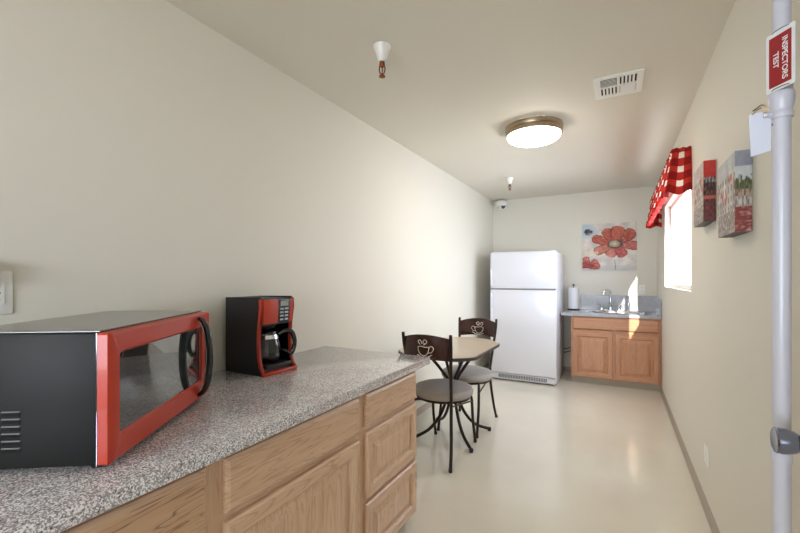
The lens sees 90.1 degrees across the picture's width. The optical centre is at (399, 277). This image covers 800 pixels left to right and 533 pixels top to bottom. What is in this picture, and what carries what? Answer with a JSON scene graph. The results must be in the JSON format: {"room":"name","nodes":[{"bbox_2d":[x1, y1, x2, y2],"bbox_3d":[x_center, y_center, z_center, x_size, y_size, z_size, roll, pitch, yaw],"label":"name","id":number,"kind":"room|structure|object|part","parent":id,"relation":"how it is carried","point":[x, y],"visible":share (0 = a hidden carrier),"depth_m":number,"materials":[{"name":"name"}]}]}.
{"room":"break room kitchen","nodes":[
{"label":"break room kitchen","id":0,"kind":"room"},
{"bbox_2d":[0,0,492,408],"bbox_3d":[-0.543,0.066,2.593,0.140,2.440,8.110,0,0,29],"label":"wall","id":1,"kind":"structure","parent":0,"point":[150,160],"depth_m":1.81,"materials":[{"name":"beige paint"}]},
{"bbox_2d":[0,271,12,314],"bbox_3d":[-1.217,0.045,1.203,0.010,0.132,0.075,0,0,29],"label":"wall outlet","id":2,"kind":"object","parent":1,"relation":"attached to","point":[6,277],"visible":1,"depth_m":1.22,"materials":[{"name":"white plastic"}]},
{"bbox_2d":[0,281,4,303],"bbox_3d":[-1.215,0.045,1.202,0.005,0.070,0.036,0,0,29],"label":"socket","id":3,"kind":"object","parent":2,"relation":"attached to","point":[2,283],"depth_m":1.21,"materials":[{"name":"white plastic"}]},
{"bbox_2d":[416,362,488,416],"bbox_3d":[0.447,1.254,4.245,0.014,0.064,3.980,0,0,29],"label":"baseboard","id":4,"kind":"structure","parent":1,"relation":"attached to","point":[427,405],"depth_m":3.87,"materials":[{"name":"beige plastic"}]},
{"bbox_2d":[166,0,735,200],"bbox_3d":[0.430,-1.204,2.061,2.359,0.100,8.110,0,0,29],"label":"ceiling","id":5,"kind":"structure","parent":0,"point":[458,73],"depth_m":2.22,"materials":[{"name":"beige paint"}]},
{"bbox_2d":[373,41,390,77],"bbox_3d":[-0.089,-1.076,1.986,0.089,0.154,0.089,0,0,9],"label":"sprinkler","id":6,"kind":"object","parent":5,"relation":"attached to","point":[382,48],"visible":1,"depth_m":1.97,"materials":[{"name":"white plastic"}]},
{"bbox_2d":[506,177,512,189],"bbox_3d":[1.265,-1.082,4.596,0.083,0.143,0.083,0,0,9],"label":"sprinkler","id":7,"kind":"object","parent":5,"relation":"attached to","point":[509,179],"visible":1,"depth_m":4.58,"materials":[{"name":"white plastic"}]},
{"bbox_2d":[505,116,563,146],"bbox_3d":[1.019,-1.093,3.044,0.424,0.120,0.424,0,0,29],"label":"ceiling lamp","id":8,"kind":"object","parent":5,"relation":"attached to","point":[535,131],"visible":1,"depth_m":2.92,"materials":[{"name":"white glass"}]},
{"bbox_3d":[1.019,-1.083,3.044,0.384,0.101,0.384,0,0,29],"label":"lamp shade","id":9,"kind":"part","parent":8,"relation":"part of","materials":[{"name":"white glass"}]},
{"bbox_2d":[593,68,644,99],"bbox_3d":[1.301,-1.148,2.377,0.255,0.012,0.300,0,0,29],"label":"ceiling vent","id":10,"kind":"object","parent":5,"relation":"in","point":[628,82],"visible":1,"depth_m":2.36,"materials":[{"name":"white plastic"}]},
{"bbox_2d":[397,367,711,532],"bbox_3d":[0.430,1.336,2.061,2.359,0.100,8.110,0,0,29],"label":"floor","id":11,"kind":"structure","parent":0,"point":[566,456],"depth_m":2.71,"materials":[{"name":"beige plastic"}]},
{"bbox_2d":[60,464,210,532],"bbox_3d":[-0.972,0.881,0.915,0.711,0.810,0.715,0,0,29],"label":"base cabinet","id":12,"kind":"object","parent":11,"relation":"on","point":[181,505],"visible":0.36,"depth_m":0.94,"materials":[{"name":"brown wood"}]},
{"bbox_3d":[-0.685,0.839,0.759,0.020,0.725,0.715,0,0,29],"label":"frame","id":13,"kind":"part","parent":12,"relation":"part of","materials":[{"name":"brown wood"}]},
{"bbox_2d":[0,346,429,532],"bbox_3d":[-0.647,0.456,1.487,0.737,0.040,2.050,0,0,29],"label":"countertop","id":14,"kind":"structure","parent":12,"relation":"on","point":[238,411],"depth_m":1.12,"materials":[{"name":"grey stone"}]},
{"bbox_2d":[0,310,212,468],"bbox_3d":[-0.824,0.277,1.167,0.401,0.318,0.583,0,0,-5],"label":"microwave","id":15,"kind":"object","parent":14,"relation":"on","point":[83,389],"visible":1,"depth_m":0.89,"materials":[{"name":"black plastic"}]},
{"bbox_3d":[-0.859,0.120,1.164,0.322,0.004,0.570,0,0,-5],"label":"panel","id":16,"kind":"part","parent":15,"relation":"part of","materials":[{"name":"grey metal"}]},
{"bbox_3d":[-0.688,0.272,1.180,0.032,0.297,0.583,0,0,-5],"label":"door","id":17,"kind":"part","parent":15,"relation":"part of","materials":[{"name":"red plastic"}]},
{"bbox_3d":[-0.668,0.269,1.370,0.053,0.276,0.022,0,0,-5],"label":"handle","id":18,"kind":"part","parent":15,"relation":"part of","materials":[{"name":"black plastic"}]},
{"bbox_2d":[226,296,296,376],"bbox_3d":[-0.657,0.261,1.899,0.258,0.350,0.207,0,0,29],"label":"coffee maker","id":19,"kind":"object","parent":14,"relation":"on","point":[246,316],"visible":0.9,"depth_m":1.83,"materials":[{"name":"black plastic"}]},
{"bbox_2d":[261,324,275,328],"bbox_3d":[-0.632,0.227,1.886,0.100,0.025,0.100,0,0,29],"label":"basket","id":20,"kind":"object","parent":19,"relation":"on","point":[268,326],"depth_m":1.85,"materials":[{"name":"black plastic"}]},
{"bbox_3d":[-0.566,0.266,1.850,0.052,0.340,0.207,0,0,29],"label":"trim","id":21,"kind":"part","parent":19,"relation":"part of","materials":[{"name":"red plastic"}]},
{"bbox_3d":[-0.620,0.402,1.879,0.146,0.016,0.156,0,0,29],"label":"warming plate","id":22,"kind":"part","parent":19,"relation":"part of","materials":[{"name":"black plastic"}]},
{"bbox_2d":[261,328,296,363],"bbox_3d":[-0.602,0.316,1.902,0.188,0.156,0.126,0,0,-39],"label":"coffee carafe","id":23,"kind":"object","parent":19,"relation":"on","point":[270,342],"visible":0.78,"depth_m":1.85,"materials":[{"name":"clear glass"}]},
{"bbox_3d":[-0.626,0.253,1.883,0.097,0.016,0.097,0,0,29],"label":"lid","id":24,"kind":"part","parent":23,"relation":"part of","materials":[{"name":"black plastic"}]},
{"bbox_3d":[-0.538,0.304,1.908,0.086,0.132,0.023,0,0,-16],"label":"handle","id":25,"kind":"part","parent":23,"relation":"part of","materials":[{"name":"black plastic"}]},
{"bbox_3d":[-0.550,0.153,1.880,0.013,0.110,0.070,0,0,29],"label":"control panel","id":26,"kind":"part","parent":19,"relation":"part of","materials":[{"name":"black plastic"}]},
{"bbox_2d":[211,396,360,532],"bbox_3d":[-0.631,0.881,1.538,0.711,0.810,0.705,0,0,29],"label":"base cabinet","id":27,"kind":"object","parent":11,"relation":"on","point":[305,477],"visible":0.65,"depth_m":1.33,"materials":[{"name":"brown wood"}]},
{"bbox_3d":[-0.326,0.929,1.375,0.019,0.514,0.642,0,0,29],"label":"door","id":28,"kind":"part","parent":27,"relation":"part of","materials":[{"name":"brown wood"}]},
{"bbox_2d":[361,371,415,532],"bbox_3d":[-0.340,0.881,2.072,0.711,0.810,0.510,0,0,29],"label":"base cabinet","id":29,"kind":"object","parent":11,"relation":"on","point":[388,411],"visible":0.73,"depth_m":1.87,"materials":[{"name":"brown wood"}]},
{"bbox_3d":[-0.033,1.101,1.912,0.019,0.270,0.476,0,0,29],"label":"drawer","id":30,"kind":"part","parent":29,"relation":"part of","materials":[{"name":"brown wood"}]},
{"bbox_3d":[-0.033,0.803,1.912,0.019,0.282,0.476,0,0,29],"label":"drawer","id":31,"kind":"part","parent":29,"relation":"part of","materials":[{"name":"brown wood"}]},
{"bbox_3d":[-0.033,0.568,1.912,0.019,0.140,0.476,0,0,29],"label":"drawer","id":32,"kind":"part","parent":29,"relation":"part of","materials":[{"name":"brown wood"}]},
{"bbox_2d":[402,332,476,472],"bbox_3d":[0.304,0.832,2.954,0.444,0.908,0.602,0,0,29],"label":"dining chair","id":33,"kind":"object","parent":11,"relation":"on","point":[450,391],"visible":0.85,"depth_m":2.78,"materials":[{"name":"grey fabric"}]},
{"bbox_3d":[0.059,0.831,2.845,0.122,0.906,0.026,0,0,-43],"label":"post","id":34,"kind":"part","parent":33,"relation":"part of","materials":[{"name":"brown metal"}]},
{"bbox_3d":[0.173,0.467,2.715,0.340,0.169,0.051,0,0,29],"label":"backrest","id":35,"kind":"part","parent":33,"relation":"part of","materials":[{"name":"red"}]},
{"bbox_3d":[0.273,1.077,3.236,0.028,0.412,0.129,0,0,19],"label":"leg","id":36,"kind":"part","parent":33,"relation":"part of","materials":[{"name":"brown metal"}]},
{"bbox_3d":[0.323,0.877,2.989,0.412,0.021,0.426,0,0,29],"label":"seat frame","id":37,"kind":"part","parent":33,"relation":"part of","materials":[{"name":"brown metal"}]},
{"bbox_3d":[0.326,0.832,2.995,0.444,0.077,0.444,0,0,29],"label":"seat","id":38,"kind":"part","parent":33,"relation":"part of","materials":[{"name":"grey fabric"}]},
{"bbox_3d":[0.344,0.831,2.689,0.026,0.906,0.122,0,0,10],"label":"post","id":39,"kind":"part","parent":33,"relation":"part of","materials":[{"name":"brown metal"}]},
{"bbox_3d":[0.558,1.077,3.081,0.028,0.412,0.129,0,0,38],"label":"leg","id":40,"kind":"part","parent":33,"relation":"part of","materials":[{"name":"brown metal"}]},
{"bbox_2d":[398,337,499,452],"bbox_3d":[0.426,0.913,3.186,0.604,0.746,0.980,0,0,29],"label":"cafe table","id":41,"kind":"object","parent":11,"relation":"on","point":[465,349],"visible":0.58,"depth_m":3.19,"materials":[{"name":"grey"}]},
{"bbox_3d":[0.259,0.920,3.215,0.322,0.720,0.025,0,0,-16],"label":"leg","id":42,"kind":"part","parent":41,"relation":"part of","materials":[{"name":"brown metal"}]},
{"bbox_3d":[0.380,0.920,3.437,0.025,0.720,0.322,0,0,-16],"label":"leg","id":43,"kind":"part","parent":41,"relation":"part of","materials":[{"name":"brown metal"}]},
{"bbox_3d":[0.481,0.920,3.094,0.025,0.720,0.322,0,0,-16],"label":"leg","id":44,"kind":"part","parent":41,"relation":"part of","materials":[{"name":"brown metal"}]},
{"bbox_3d":[0.602,0.920,3.316,0.322,0.720,0.025,0,0,-16],"label":"leg","id":45,"kind":"part","parent":41,"relation":"part of","materials":[{"name":"brown metal"}]},
{"bbox_2d":[437,317,497,438],"bbox_3d":[0.608,0.832,3.541,0.444,0.908,0.602,0,0,29],"label":"dining chair","id":46,"kind":"object","parent":11,"relation":"on","point":[472,374],"visible":0.84,"depth_m":3.62,"materials":[{"name":"black"}]},
{"bbox_3d":[0.354,1.077,3.414,0.028,0.412,0.129,0,0,38],"label":"leg","id":47,"kind":"part","parent":46,"relation":"part of","materials":[{"name":"brown metal"}]},
{"bbox_3d":[0.568,0.831,3.806,0.026,0.906,0.122,0,0,10],"label":"post","id":48,"kind":"part","parent":46,"relation":"part of","materials":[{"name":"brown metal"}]},
{"bbox_3d":[0.586,0.832,3.500,0.444,0.077,0.444,0,0,29],"label":"seat","id":49,"kind":"part","parent":46,"relation":"part of","materials":[{"name":"grey fabric"}]},
{"bbox_3d":[0.589,0.877,3.506,0.412,0.021,0.426,0,0,29],"label":"seat frame","id":50,"kind":"part","parent":46,"relation":"part of","materials":[{"name":"brown metal"}]},
{"bbox_3d":[0.739,0.467,3.780,0.340,0.169,0.051,0,0,29],"label":"backrest","id":51,"kind":"part","parent":46,"relation":"part of","materials":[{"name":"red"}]},
{"bbox_3d":[0.639,1.077,3.259,0.028,0.412,0.129,0,0,19],"label":"leg","id":52,"kind":"part","parent":46,"relation":"part of","materials":[{"name":"brown metal"}]},
{"bbox_3d":[0.853,0.831,3.650,0.122,0.906,0.026,0,0,-43],"label":"post","id":53,"kind":"part","parent":46,"relation":"part of","materials":[{"name":"brown metal"}]},
{"bbox_2d":[490,250,562,384],"bbox_3d":[1.669,0.477,5.202,0.790,1.618,0.770,0,0,29],"label":"refrigerator","id":54,"kind":"object","parent":11,"relation":"on","point":[526,295],"visible":0.94,"depth_m":4.88,"materials":[{"name":"white metal"}]},
{"bbox_3d":[1.157,0.386,5.056,0.020,0.400,0.024,0,0,29],"label":"handle","id":55,"kind":"part","parent":54,"relation":"part of","materials":[{"name":"white ceramic"}]},
{"bbox_3d":[1.157,-0.009,5.056,0.020,0.210,0.024,0,0,29],"label":"handle","id":56,"kind":"part","parent":54,"relation":"part of","materials":[{"name":"white ceramic"}]},
{"bbox_3d":[1.508,0.664,4.909,0.790,1.044,0.062,0,0,29],"label":"fridge door","id":57,"kind":"part","parent":54,"relation":"part of","materials":[{"name":"white metal"}]},
{"bbox_3d":[1.508,-0.095,4.909,0.790,0.458,0.062,0,0,29],"label":"freezer door","id":58,"kind":"part","parent":54,"relation":"part of","materials":[{"name":"white metal"}]},
{"bbox_2d":[571,316,660,390],"bbox_3d":[2.653,0.874,4.941,0.932,0.825,0.613,0,0,29],"label":"base cabinet","id":59,"kind":"object","parent":11,"relation":"on","point":[610,351],"visible":0.97,"depth_m":4.67,"materials":[{"name":"brown wood"}]},
{"bbox_3d":[2.309,0.922,4.790,0.434,0.548,0.019,0,0,29],"label":"door","id":60,"kind":"part","parent":59,"relation":"part of","materials":[{"name":"brown wood"}]},
{"bbox_2d":[561,295,661,318],"bbox_3d":[2.605,0.343,4.968,1.047,0.236,0.638,0,0,29],"label":"countertop","id":61,"kind":"structure","parent":59,"relation":"on","point":[652,305],"depth_m":5.07,"materials":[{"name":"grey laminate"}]},
{"bbox_2d":[597,289,624,310],"bbox_3d":[2.721,0.280,5.157,0.326,0.288,0.122,0,0,29],"label":"faucet","id":62,"kind":"object","parent":61,"relation":"on","point":[601,306],"visible":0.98,"depth_m":5.17,"materials":[{"name":"silver metal"}]},
{"bbox_3d":[2.687,0.276,5.173,0.149,0.279,0.043,0,0,-16],"label":"spout","id":63,"kind":"part","parent":62,"relation":"part of","materials":[{"name":"silver metal"}]},
{"bbox_2d":[592,310,646,313],"bbox_3d":[2.697,0.503,4.925,0.606,0.173,0.434,0,0,29],"label":"sink","id":64,"kind":"object","parent":61,"relation":"in","point":[598,311],"visible":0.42,"depth_m":5.04,"materials":[{"name":"silver metal"}]},
{"bbox_3d":[2.335,0.252,5.368,0.156,0.347,0.156,0,0,29],"label":"paper towel holder","id":65,"kind":"object","parent":61,"relation":"on","visible":0},
{"bbox_2d":[568,288,577,308],"bbox_3d":[2.334,0.271,5.368,0.119,0.280,0.118,0,0,29],"label":"paper towel roll","id":66,"kind":"object","parent":65,"relation":"on","point":[572,292],"visible":1,"depth_m":5.32,"materials":[{"name":"white paper"}]},
{"bbox_3d":[2.510,0.546,4.680,0.892,0.144,0.019,0,0,29],"label":"drawer","id":67,"kind":"part","parent":59,"relation":"part of","materials":[{"name":"brown wood"}]},
{"bbox_3d":[2.711,0.922,4.570,0.434,0.548,0.019,0,0,29],"label":"door","id":68,"kind":"part","parent":59,"relation":"part of","materials":[{"name":"brown wood"}]},
{"bbox_2d":[753,0,795,532],"bbox_3d":[0.962,0.066,1.008,0.084,2.440,0.086,0,0,-29],"label":"riser pipe","id":69,"kind":"object","parent":11,"relation":"on","point":[781,102],"visible":0.91,"depth_m":0.99,"materials":[{"name":"silver metal"}]},
{"bbox_2d":[749,107,770,156],"bbox_3d":[0.918,-0.373,1.017,0.044,0.123,0.004,0,0,29],"label":"paper tag","id":70,"kind":"object","parent":69,"relation":"hanging from","point":[759,126],"visible":1,"depth_m":1.02,"materials":[{"name":"white paper"}]},
{"bbox_2d":[766,21,795,94],"bbox_3d":[0.938,-0.542,0.985,0.006,0.149,0.070,0,0,-3],"label":"sign","id":71,"kind":"object","parent":69,"relation":"attached to","point":[781,44],"visible":1,"depth_m":0.98,"materials":[{"name":"red and white painted metal"}]},
{"bbox_2d":[770,427,799,454],"bbox_3d":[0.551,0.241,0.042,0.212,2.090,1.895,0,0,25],"label":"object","id":72,"kind":"structure","parent":69,"relation":"attached to","point":[783,441],"depth_m":0.87,"materials":[{"name":"silver metal"}]},
{"bbox_2d":[493,186,656,366],"bbox_3d":[2.341,0.066,5.558,2.079,2.440,0.140,0,0,29],"label":"wall","id":73,"kind":"structure","parent":0,"point":[545,223],"depth_m":5.44,"materials":[{"name":"beige paint"}]},
{"bbox_2d":[495,200,506,209],"bbox_3d":[1.482,-1.074,5.840,0.176,0.130,0.188,0,0,29],"label":"security camera","id":74,"kind":"object","parent":73,"relation":"attached to","point":[501,204],"visible":1,"depth_m":5.78,"materials":[{"name":"white plastic"}]},
{"bbox_2d":[563,366,570,371],"bbox_3d":[2.304,1.254,5.490,2.079,0.064,0.014,0,0,29],"label":"baseboard","id":75,"kind":"structure","parent":73,"relation":"attached to","point":[568,369],"depth_m":5.49,"materials":[{"name":"beige plastic"}]},
{"bbox_2d":[582,222,636,269],"bbox_3d":[2.744,-0.409,5.240,0.632,0.615,0.030,0,0,29],"label":"flower painting","id":76,"kind":"object","parent":73,"relation":"attached to","point":[607,246],"visible":1,"depth_m":5.22,"materials":[{"name":"paint"}]},
{"bbox_2d":[581,295,656,311],"bbox_3d":[2.832,0.325,5.197,0.867,0.200,0.020,0,0,29],"label":"backsplash","id":77,"kind":"structure","parent":73,"relation":"attached to","point":[588,302],"depth_m":5.17,"materials":[{"name":"grey laminate"}]},
{"bbox_2d":[638,285,644,293],"bbox_3d":[3.071,0.144,5.074,0.075,0.115,0.008,0,0,29],"label":"wall outlet","id":78,"kind":"object","parent":73,"relation":"attached to","point":[641,288],"visible":1,"depth_m":5.07,"materials":[{"name":"white plastic"}]},
{"bbox_2d":[657,0,799,532],"bbox_3d":[1.404,0.066,1.529,0.140,2.440,8.110,0,0,29],"label":"wall","id":79,"kind":"structure","parent":0,"point":[716,334],"depth_m":1.69,"materials":[{"name":"beige paint"}]},
{"bbox_2d":[646,146,691,228],"bbox_3d":[2.330,-0.713,3.543,0.162,0.321,2.084,0,0,29],"label":"window valance","id":80,"kind":"object","parent":79,"relation":"attached to","point":[676,175],"visible":1,"depth_m":2.67,"materials":[{"name":"red fabric"}]},
{"bbox_2d":[671,190,690,289],"bbox_3d":[2.418,-0.322,3.380,0.045,0.825,1.690,0,0,29],"label":"window","id":81,"kind":"structure","parent":79,"relation":"in","point":[683,198],"depth_m":3.37,"materials":[{"name":"white plastic"}]},
{"bbox_2d":[660,387,719,532],"bbox_3d":[1.875,1.254,2.551,0.014,0.064,5.585,0,0,29],"label":"baseboard","id":82,"kind":"structure","parent":79,"relation":"attached to","point":[709,516],"depth_m":2.55,"materials":[{"name":"beige plastic"}]},
{"bbox_2d":[694,159,715,227],"bbox_3d":[1.622,-0.439,2.128,0.050,0.305,0.290,0,0,29],"label":"print","id":83,"kind":"object","parent":79,"relation":"attached to","point":[705,175],"visible":1,"depth_m":2.01,"materials":[{"name":"multicoloured fabric"}]},
{"bbox_2d":[704,442,708,468],"bbox_3d":[1.677,0.971,2.183,0.008,0.100,0.120,0,0,29],"label":"wall outlet","id":84,"kind":"object","parent":79,"relation":"attached to","point":[706,450],"visible":1,"depth_m":2.17,"materials":[{"name":"white plastic"}]},
{"bbox_2d":[718,149,751,237],"bbox_3d":[1.323,-0.320,1.582,0.050,0.298,0.275,0,0,29],"label":"print","id":85,"kind":"object","parent":79,"relation":"attached to","point":[735,174],"visible":1,"depth_m":1.47,"materials":[{"name":"multicoloured fabric"}]}
]}

